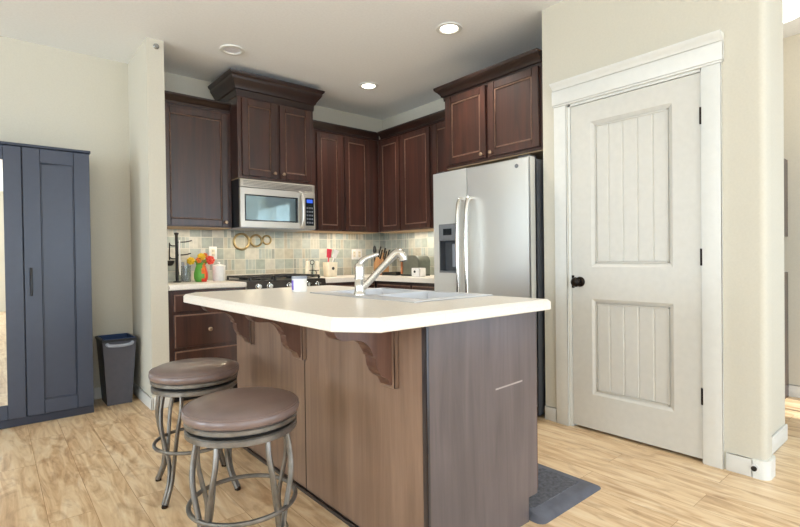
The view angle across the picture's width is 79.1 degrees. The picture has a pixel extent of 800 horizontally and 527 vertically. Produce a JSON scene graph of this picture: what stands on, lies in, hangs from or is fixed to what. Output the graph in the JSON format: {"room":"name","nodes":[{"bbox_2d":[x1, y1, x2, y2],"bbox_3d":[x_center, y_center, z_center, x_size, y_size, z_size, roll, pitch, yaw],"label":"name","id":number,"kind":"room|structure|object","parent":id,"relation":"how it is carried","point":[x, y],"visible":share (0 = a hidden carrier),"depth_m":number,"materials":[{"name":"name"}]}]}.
{"room":"kitchen","nodes":[
{"label":"kitchen","id":0,"kind":"room"},
{"bbox_2d":[128,37,168,397],"bbox_3d":[-1.992,-0.289,3.830,0.119,2.734,0.623,-1,1,-40],"label":"wall","id":1,"kind":"structure","parent":0,"point":[146,93],"depth_m":3.62,"materials":[{"name":"beige paint"}]},
{"bbox_2d":[133,382,152,409],"bbox_3d":[-2.017,1.033,3.791,0.013,0.092,0.623,-1,1,-40],"label":"baseboard","id":2,"kind":"structure","parent":1,"relation":"attached to","point":[147,400],"depth_m":3.73,"materials":[{"name":"white paint"}]},
{"bbox_2d":[153,397,169,409],"bbox_3d":[-1.770,1.032,3.600,0.119,0.092,0.013,-1,1,-40],"label":"baseboard","id":3,"kind":"structure","parent":1,"relation":"attached to","point":[167,399],"depth_m":3.61,"materials":[{"name":"white paint"}]},
{"bbox_2d":[0,36,383,387],"bbox_3d":[-3.677,-0.257,2.875,9.290,2.734,0.112,-1,1,-40],"label":"wall","id":4,"kind":"structure","parent":0,"point":[50,96],"depth_m":3.93,"materials":[{"name":"beige paint"}]},
{"bbox_2d":[94,387,101,399],"bbox_3d":[-4.665,1.086,1.976,6.376,0.092,0.013,-1,1,-40],"label":"baseboard","id":5,"kind":"structure","parent":4,"relation":"attached to","point":[97,391],"depth_m":3.87,"materials":[{"name":"white paint"}]},
{"bbox_2d":[164,90,231,229],"bbox_3d":[-1.795,-0.841,4.146,0.604,1.077,0.370,-1,1,-40],"label":"upper cabinet","id":6,"kind":"object","parent":4,"relation":"attached to","point":[197,129],"visible":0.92,"depth_m":4.05,"materials":[{"name":"brown wood"}]},
{"bbox_2d":[209,247,216,258],"bbox_3d":[-1.716,-0.097,4.448,0.070,0.116,0.009,-1,1,-40],"label":"wall outlet","id":7,"kind":"object","parent":4,"relation":"attached to","point":[212,250],"visible":0.81,"depth_m":4.45,"materials":[{"name":"white plastic"}]},
{"bbox_2d":[233,233,249,249],"bbox_3d":[-1.509,-0.208,4.613,0.169,0.169,0.022,-1,1,-40],"label":"ring","id":8,"kind":"object","parent":4,"relation":"attached to","point":[238,234],"visible":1,"depth_m":4.61,"materials":[{"name":"gold metal"}]},
{"bbox_2d":[250,234,262,246],"bbox_3d":[-1.398,-0.221,4.708,0.131,0.131,0.020,-1,1,-40],"label":"ring","id":9,"kind":"object","parent":4,"relation":"attached to","point":[253,235],"visible":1,"depth_m":4.70,"materials":[{"name":"gold metal"}]},
{"bbox_2d":[208,68,324,184],"bbox_3d":[-1.226,-1.178,4.504,0.905,0.887,0.552,-1,1,-40],"label":"upper cabinet","id":10,"kind":"object","parent":4,"relation":"attached to","point":[271,120],"visible":0.96,"depth_m":4.30,"materials":[{"name":"brown wood"}]},
{"bbox_2d":[224,178,314,231],"bbox_3d":[-1.217,-0.521,4.510,0.724,0.420,0.554,-1,1,-40],"label":"microwave","id":11,"kind":"object","parent":10,"relation":"attached to","point":[257,205],"visible":1,"depth_m":4.31,"materials":[{"name":"silver metal"}]},
{"bbox_2d":[262,235,271,244],"bbox_3d":[-1.313,-0.233,4.781,0.101,0.101,0.018,-1,1,-40],"label":"ring","id":12,"kind":"object","parent":4,"relation":"attached to","point":[264,236],"visible":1,"depth_m":4.78,"materials":[{"name":"gold metal"}]},
{"bbox_2d":[298,120,378,233],"bbox_3d":[-0.660,-0.865,5.102,0.887,1.077,0.370,-1,1,-40],"label":"upper cabinet","id":13,"kind":"object","parent":4,"relation":"attached to","point":[345,158],"visible":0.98,"depth_m":4.99,"materials":[{"name":"brown wood"}]},
{"bbox_2d":[351,249,361,259],"bbox_3d":[-0.489,-0.104,5.482,0.140,0.116,0.009,-1,1,-40],"label":"wall outlet","id":14,"kind":"object","parent":4,"relation":"attached to","point":[356,253],"visible":0.97,"depth_m":5.48,"materials":[{"name":"white plastic"}]},
{"bbox_2d":[0,394,799,526],"bbox_3d":[0.165,1.139,-0.826,10.350,0.080,10.724,-1,1,-40],"label":"floor","id":15,"kind":"structure","parent":0,"point":[99,468],"depth_m":2.36,"materials":[{"name":"brown wood"}]},
{"bbox_2d":[0,141,93,428],"bbox_3d":[-2.792,0.147,3.266,1.182,1.895,0.423,-1,1,-40],"label":"wardrobe","id":16,"kind":"object","parent":15,"relation":"on","point":[46,330],"visible":1,"depth_m":3.33,"materials":[{"name":"blue paint"}]},
{"bbox_2d":[0,159,7,405],"bbox_3d":[-2.682,0.128,3.135,0.197,1.621,0.014,-1,1,-40],"label":"mirror","id":17,"kind":"object","parent":16,"relation":"attached to","point":[3,162],"depth_m":3.19,"materials":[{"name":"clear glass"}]},
{"bbox_2d":[95,333,136,405],"bbox_3d":[-2.222,0.826,3.801,0.240,0.510,0.335,-1,1,-40],"label":"trash bin","id":18,"kind":"object","parent":15,"relation":"on","point":[116,352],"visible":1,"depth_m":3.71,"materials":[{"name":"grey plastic"}]},
{"bbox_2d":[148,357,240,508],"bbox_3d":[-0.993,0.780,2.360,0.405,0.601,0.405,-1,1,-39],"label":"bar stool","id":19,"kind":"object","parent":15,"relation":"on","point":[192,377],"visible":0.79,"depth_m":2.21,"materials":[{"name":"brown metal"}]},
{"bbox_2d":[168,287,244,402],"bbox_3d":[-1.691,0.636,4.058,0.602,0.872,0.652,-1,1,-40],"label":"base cabinet","id":20,"kind":"object","parent":15,"relation":"on","point":[194,332],"visible":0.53,"depth_m":3.78,"materials":[{"name":"brown wood"}]},
{"bbox_2d":[168,280,246,290],"bbox_3d":[-1.700,0.179,4.057,0.603,0.042,0.625,-1,1,-40],"label":"countertop","id":21,"kind":"structure","parent":20,"relation":"on","point":[210,284],"depth_m":3.85,"materials":[{"name":"white stone"}]},
{"bbox_2d":[170,232,191,282],"bbox_3d":[-1.870,-0.053,4.126,0.185,0.424,0.060,-1,1,-40],"label":"stand","id":22,"kind":"object","parent":21,"relation":"on","point":[177,267],"visible":0.98,"depth_m":4.10,"materials":[{"name":"metal"}]},
{"bbox_2d":[168,243,174,265],"bbox_3d":[-1.923,-0.076,4.042,0.076,0.196,0.076,-1,1,-40],"label":"ladle","id":23,"kind":"object","parent":22,"relation":"hanging from","point":[170,263],"visible":0.75,"depth_m":4.03,"materials":[{"name":"black metal"}]},
{"bbox_2d":[180,262,190,281],"bbox_3d":[-1.855,0.073,4.191,0.086,0.171,0.086,-1,1,-40],"label":"glass jar","id":24,"kind":"object","parent":21,"relation":"on","point":[185,276],"visible":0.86,"depth_m":4.16,"materials":[{"name":"clear glass"}]},
{"bbox_2d":[187,253,214,281],"bbox_3d":[-1.713,0.033,4.160,0.231,0.248,0.116,-1,1,-40],"label":"vase","id":25,"kind":"object","parent":21,"relation":"on","point":[200,272],"visible":1,"depth_m":4.13,"materials":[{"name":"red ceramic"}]},
{"bbox_2d":[212,262,225,280],"bbox_3d":[-1.590,0.070,4.257,0.112,0.169,0.112,-1,1,-40],"label":"canister","id":26,"kind":"object","parent":21,"relation":"on","point":[218,270],"visible":0.94,"depth_m":4.21,"materials":[{"name":"white ceramic"}]},
{"bbox_2d":[181,387,298,526],"bbox_3d":[-0.570,0.781,1.762,0.406,0.601,0.406,-1,1,-29],"label":"bar stool","id":27,"kind":"object","parent":15,"relation":"on","point":[241,417],"visible":1,"depth_m":1.63,"materials":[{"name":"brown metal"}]},
{"bbox_2d":[226,273,325,289],"bbox_3d":[-1.148,0.580,4.462,0.744,0.962,0.715,-1,1,-40],"label":"gas range","id":28,"kind":"object","parent":15,"relation":"on","point":[264,280],"visible":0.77,"depth_m":4.27,"materials":[{"name":"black metal"}]},
{"bbox_2d":[226,277,317,282],"bbox_3d":[-1.180,0.149,4.489,0.734,0.013,0.602,-1,1,-40],"label":"cooktop","id":29,"kind":"object","parent":28,"relation":"in","point":[264,279],"depth_m":4.25,"materials":[{"name":"black metal"}]},
{"bbox_2d":[326,282,373,287],"bbox_3d":[-0.658,0.613,4.928,0.598,0.872,0.652,-1,1,-40],"label":"base cabinet","id":30,"kind":"object","parent":15,"relation":"on","point":[351,284],"visible":0.02,"depth_m":4.68,"materials":[{"name":"brown wood"}]},
{"bbox_2d":[201,306,537,526],"bbox_3d":[-0.291,0.635,2.380,0.909,0.871,1.654,-1,1,-40],"label":"kitchen island","id":31,"kind":"object","parent":15,"relation":"on","point":[429,426],"visible":0.74,"depth_m":1.86,"materials":[{"name":"stained wood"},{"name":"white quartz"}]},
{"bbox_2d":[183,285,550,332],"bbox_3d":[-0.305,0.177,2.344,0.987,0.044,1.714,-1,1,-40],"label":"island countertop","id":32,"kind":"structure","parent":31,"relation":"on","point":[331,313],"depth_m":1.80,"materials":[{"name":"white stone"}]},
{"bbox_2d":[292,276,306,291],"bbox_3d":[-0.555,0.112,2.677,0.085,0.086,0.085,-1,1,-40],"label":"candle jar","id":33,"kind":"object","parent":32,"relation":"on","point":[299,283],"visible":0.98,"depth_m":2.64,"materials":[{"name":"white glass"}]},
{"bbox_2d":[353,249,406,294],"bbox_3d":[-0.094,0.038,2.312,0.259,0.217,0.061,-1,1,-6],"label":"faucet","id":34,"kind":"object","parent":32,"relation":"on","point":[361,285],"visible":1,"depth_m":2.29,"materials":[{"name":"silver metal"}]},
{"bbox_2d":[310,288,492,302],"bbox_3d":[-0.023,0.240,2.377,0.486,0.190,0.821,-1,1,-40],"label":"sink","id":35,"kind":"object","parent":32,"relation":"in","point":[391,294],"visible":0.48,"depth_m":2.40,"materials":[{"name":"white ceramic"}]},
{"bbox_2d":[375,281,434,290],"bbox_3d":[0.316,0.603,4.667,0.653,0.872,1.101,-1,1,-40],"label":"base cabinet","id":36,"kind":"object","parent":15,"relation":"on","point":[378,284],"visible":0.04,"depth_m":4.53,"materials":[{"name":"brown wood"}]},
{"bbox_2d":[308,274,433,282],"bbox_3d":[-0.094,0.151,4.709,1.195,0.042,1.699,-1,1,-40],"label":"countertop","id":37,"kind":"structure","parent":36,"relation":"on","point":[339,278],"depth_m":4.62,"materials":[{"name":"beige stone"}]},
{"bbox_2d":[309,260,318,276],"bbox_3d":[-0.879,0.050,4.856,0.140,0.174,0.078,-1,1,-40],"label":"condiment caddy","id":38,"kind":"object","parent":37,"relation":"on","point":[312,270],"visible":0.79,"depth_m":4.84,"materials":[{"name":"metal"}]},
{"bbox_2d":[305,261,310,276],"bbox_3d":[-0.917,0.052,4.824,0.054,0.155,0.054,-1,1,-40],"label":"shaker","id":39,"kind":"object","parent":38,"relation":"in","point":[307,268],"visible":0.8,"depth_m":4.80,"materials":[{"name":"beige ceramic"}]},
{"bbox_2d":[314,261,319,273],"bbox_3d":[-0.839,0.050,4.890,0.054,0.155,0.054,-1,1,-40],"label":"shaker","id":40,"kind":"object","parent":38,"relation":"in","point":[316,267],"visible":0.67,"depth_m":4.87,"materials":[{"name":"beige ceramic"}]},
{"bbox_2d":[323,262,337,276],"bbox_3d":[-0.719,0.060,4.991,0.115,0.150,0.116,-1,1,-40],"label":"utensil crock","id":41,"kind":"object","parent":37,"relation":"on","point":[329,268],"visible":1,"depth_m":4.95,"materials":[{"name":"beige ceramic"}]},
{"bbox_2d":[327,249,331,261],"bbox_3d":[-0.727,-0.084,4.984,0.064,0.138,0.014,-1,1,-40],"label":"spatula","id":42,"kind":"object","parent":41,"relation":"on","point":[329,251],"visible":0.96,"depth_m":4.98,"materials":[{"name":"red plastic"}]},
{"bbox_2d":[332,249,338,261],"bbox_3d":[-0.670,-0.083,5.032,0.088,0.137,0.014,-1,1,-40],"label":"spatula","id":43,"kind":"object","parent":41,"relation":"on","point":[335,253],"visible":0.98,"depth_m":5.03,"materials":[{"name":"white plastic"}]},
{"bbox_2d":[374,257,388,274],"bbox_3d":[-0.207,0.025,5.337,0.110,0.198,0.140,-1,1,-40],"label":"knife block","id":44,"kind":"object","parent":37,"relation":"on","point":[378,261],"visible":0.4,"depth_m":5.30,"materials":[{"name":"brown wood"}]},
{"bbox_2d":[382,272,400,275],"bbox_3d":[-0.039,0.107,5.171,0.200,0.033,0.240,-1,1,-40],"label":"tray","id":45,"kind":"object","parent":37,"relation":"on","point":[383,273],"visible":0.67,"depth_m":5.06,"materials":[{"name":"black ceramic"}]},
{"bbox_2d":[401,255,429,275],"bbox_3d":[0.153,0.021,4.935,0.168,0.206,0.270,-1,1,-40],"label":"toaster","id":46,"kind":"object","parent":37,"relation":"on","point":[413,261],"visible":0.64,"depth_m":4.87,"materials":[{"name":"grey metal"}]},
{"bbox_2d":[412,268,425,276],"bbox_3d":[0.176,0.084,4.646,0.088,0.084,0.120,-1,1,-40],"label":"box","id":47,"kind":"object","parent":37,"relation":"on","point":[416,272],"visible":1,"depth_m":4.61,"materials":[{"name":"white ceramic"}]},
{"bbox_2d":[433,154,545,415],"bbox_3d":[0.855,0.150,3.783,0.903,1.762,0.909,-1,1,-40],"label":"refrigerator","id":48,"kind":"object","parent":15,"relation":"on","point":[489,218],"visible":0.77,"depth_m":3.42,"materials":[{"name":"silver metal"}]},
{"bbox_2d":[529,463,600,523],"bbox_3d":[0.423,1.051,2.531,0.503,0.018,1.072,-1,1,-40],"label":"floor mat","id":49,"kind":"object","parent":15,"relation":"on","point":[558,492],"visible":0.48,"depth_m":2.20,"materials":[{"name":"grey plastic"}]},
{"bbox_2d":[784,159,788,398],"bbox_3d":[2.690,0.116,3.912,0.120,1.800,0.683,-1,1,-40],"label":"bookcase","id":50,"kind":"object","parent":15,"relation":"on","point":[785,160],"visible":0.23,"depth_m":3.66,"materials":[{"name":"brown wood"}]},
{"bbox_2d":[0,0,799,119],"bbox_3d":[0.129,-1.675,-0.856,10.350,0.080,10.724,-1,1,-40],"label":"ceiling","id":51,"kind":"structure","parent":0,"point":[333,47],"depth_m":3.55,"materials":[{"name":"white paint"}]},
{"bbox_2d":[220,44,244,55],"bbox_3d":[-1.303,-1.659,3.768,0.188,0.011,0.188,-1,1,-40],"label":"recessed light","id":52,"kind":"object","parent":51,"relation":"in","point":[229,49],"visible":1,"depth_m":3.76,"materials":[{"name":"white paint"}]},
{"bbox_2d":[359,82,377,89],"bbox_3d":[-0.298,-1.681,4.589,0.188,0.011,0.188,-1,1,-40],"label":"recessed light","id":53,"kind":"object","parent":51,"relation":"in","point":[366,85],"visible":1,"depth_m":4.58,"materials":[{"name":"white glass"}]},
{"bbox_2d":[436,22,461,34],"bbox_3d":[0.350,-1.677,3.462,0.188,0.011,0.188,-1,1,-40],"label":"recessed light","id":54,"kind":"object","parent":51,"relation":"in","point":[447,28],"visible":1,"depth_m":3.46,"materials":[{"name":"white glass"}]},
{"bbox_2d":[783,0,799,22],"bbox_3d":[2.446,-1.630,3.108,0.316,0.153,0.316,-1,1,-40],"label":"ceiling light","id":55,"kind":"object","parent":51,"relation":"attached to","point":[791,8],"visible":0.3,"depth_m":3.01,"materials":[{"name":"white metal"}]},
{"bbox_2d":[383,98,444,274],"bbox_3d":[1.039,-0.334,4.383,0.132,2.734,3.684,-1,1,-40],"label":"wall","id":56,"kind":"structure","parent":0,"point":[418,243],"depth_m":5.35,"materials":[{"name":"stone"}]},
{"bbox_2d":[377,115,433,233],"bbox_3d":[0.138,-0.875,5.049,0.370,1.077,0.839,-1,1,-40],"label":"upper cabinet","id":57,"kind":"object","parent":56,"relation":"attached to","point":[405,149],"visible":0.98,"depth_m":4.92,"materials":[{"name":"brown wood"}]},
{"bbox_2d":[428,109,450,227],"bbox_3d":[0.560,-0.875,4.548,0.370,1.077,0.464,-1,1,-40],"label":"upper cabinet","id":58,"kind":"object","parent":56,"relation":"attached to","point":[437,119],"visible":0.22,"depth_m":4.55,"materials":[{"name":"brown wood"}]},
{"bbox_2d":[433,48,542,170],"bbox_3d":[0.890,-1.109,3.852,0.770,0.667,0.988,-1,1,-40],"label":"upper cabinet","id":59,"kind":"object","parent":56,"relation":"attached to","point":[494,113],"visible":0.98,"depth_m":3.56,"materials":[{"name":"brown wood"}]},
{"bbox_2d":[542,0,771,474],"bbox_3d":[1.402,-0.323,2.820,0.120,2.734,1.217,-1,1,-40],"label":"wall","id":60,"kind":"structure","parent":0,"point":[579,37],"depth_m":2.42,"materials":[{"name":"beige paint"}]},
{"bbox_2d":[545,406,556,421],"bbox_3d":[1.005,0.999,3.222,0.013,0.092,0.090,-1,1,-40],"label":"baseboard","id":61,"kind":"structure","parent":60,"relation":"attached to","point":[550,413],"depth_m":3.21,"materials":[{"name":"white paint"}]},
{"bbox_2d":[554,105,569,425],"bbox_3d":[1.048,0.017,3.141,0.018,2.058,0.087,-1,1,-40],"label":"trim","id":62,"kind":"structure","parent":60,"relation":"attached to","point":[560,113],"depth_m":3.13,"materials":[{"name":"white paint"}]},
{"bbox_2d":[568,69,703,462],"bbox_3d":[1.381,0.015,2.853,0.120,2.058,0.775,-1,1,-40],"label":"trim","id":63,"kind":"structure","parent":60,"relation":"attached to","point":[698,70],"depth_m":3.09,"materials":[{"name":"white paint"}]},
{"bbox_2d":[549,29,723,108],"bbox_3d":[1.295,-1.085,2.786,0.062,0.146,0.968,-1,1,-40],"label":"trim","id":64,"kind":"structure","parent":60,"relation":"attached to","point":[707,49],"depth_m":2.71,"materials":[{"name":"white paint"}]},
{"bbox_2d":[571,73,702,458],"bbox_3d":[1.327,0.017,2.801,0.110,2.022,0.753,-1,1,-40],"label":"door","id":65,"kind":"structure","parent":60,"relation":"in","point":[636,283],"depth_m":2.78,"materials":[{"name":"white paint"}]},
{"bbox_2d":[701,62,723,468],"bbox_3d":[1.602,0.016,2.484,0.018,2.058,0.090,-1,1,-40],"label":"trim","id":66,"kind":"structure","parent":60,"relation":"attached to","point":[711,75],"depth_m":2.48,"materials":[{"name":"white paint"}]},
{"bbox_2d":[726,452,752,476],"bbox_3d":[1.688,0.999,2.411,0.013,0.092,0.112,-1,1,-40],"label":"baseboard","id":67,"kind":"structure","parent":60,"relation":"attached to","point":[739,464],"depth_m":2.41,"materials":[{"name":"white paint"}]},
{"bbox_2d":[750,464,758,471],"bbox_3d":[1.718,0.993,2.349,0.021,0.036,0.036,-1,1,-40],"label":"door stop","id":68,"kind":"object","parent":60,"relation":"attached to","point":[754,467],"visible":1,"depth_m":2.35,"materials":[{"name":"black rubber"}]},
{"bbox_2d":[770,0,784,434],"bbox_3d":[1.980,-0.329,2.689,0.596,2.734,0.120,-1,1,-40],"label":"wall","id":69,"kind":"structure","parent":0,"point":[776,6],"depth_m":2.73,"materials":[{"name":"beige paint"}]},
{"bbox_2d":[752,424,787,480],"bbox_3d":[2.014,0.993,2.580,0.729,0.092,0.088,-1,1,-40],"label":"baseboard","id":70,"kind":"structure","parent":69,"relation":"attached to","point":[767,469],"depth_m":2.36,"materials":[{"name":"white paint"}]},
{"bbox_2d":[783,34,799,386],"bbox_3d":[2.914,-0.353,3.828,0.100,2.734,4.100,-1,1,-40],"label":"wall","id":71,"kind":"structure","parent":0,"point":[791,45],"depth_m":3.67,"materials":[{"name":"beige paint"}]},
{"bbox_2d":[789,384,799,397],"bbox_3d":[2.888,0.969,3.805,0.013,0.092,3.900,-1,1,-40],"label":"baseboard","id":72,"kind":"structure","parent":71,"relation":"attached to","point":[794,390],"depth_m":3.67,"materials":[{"name":"white paint"}]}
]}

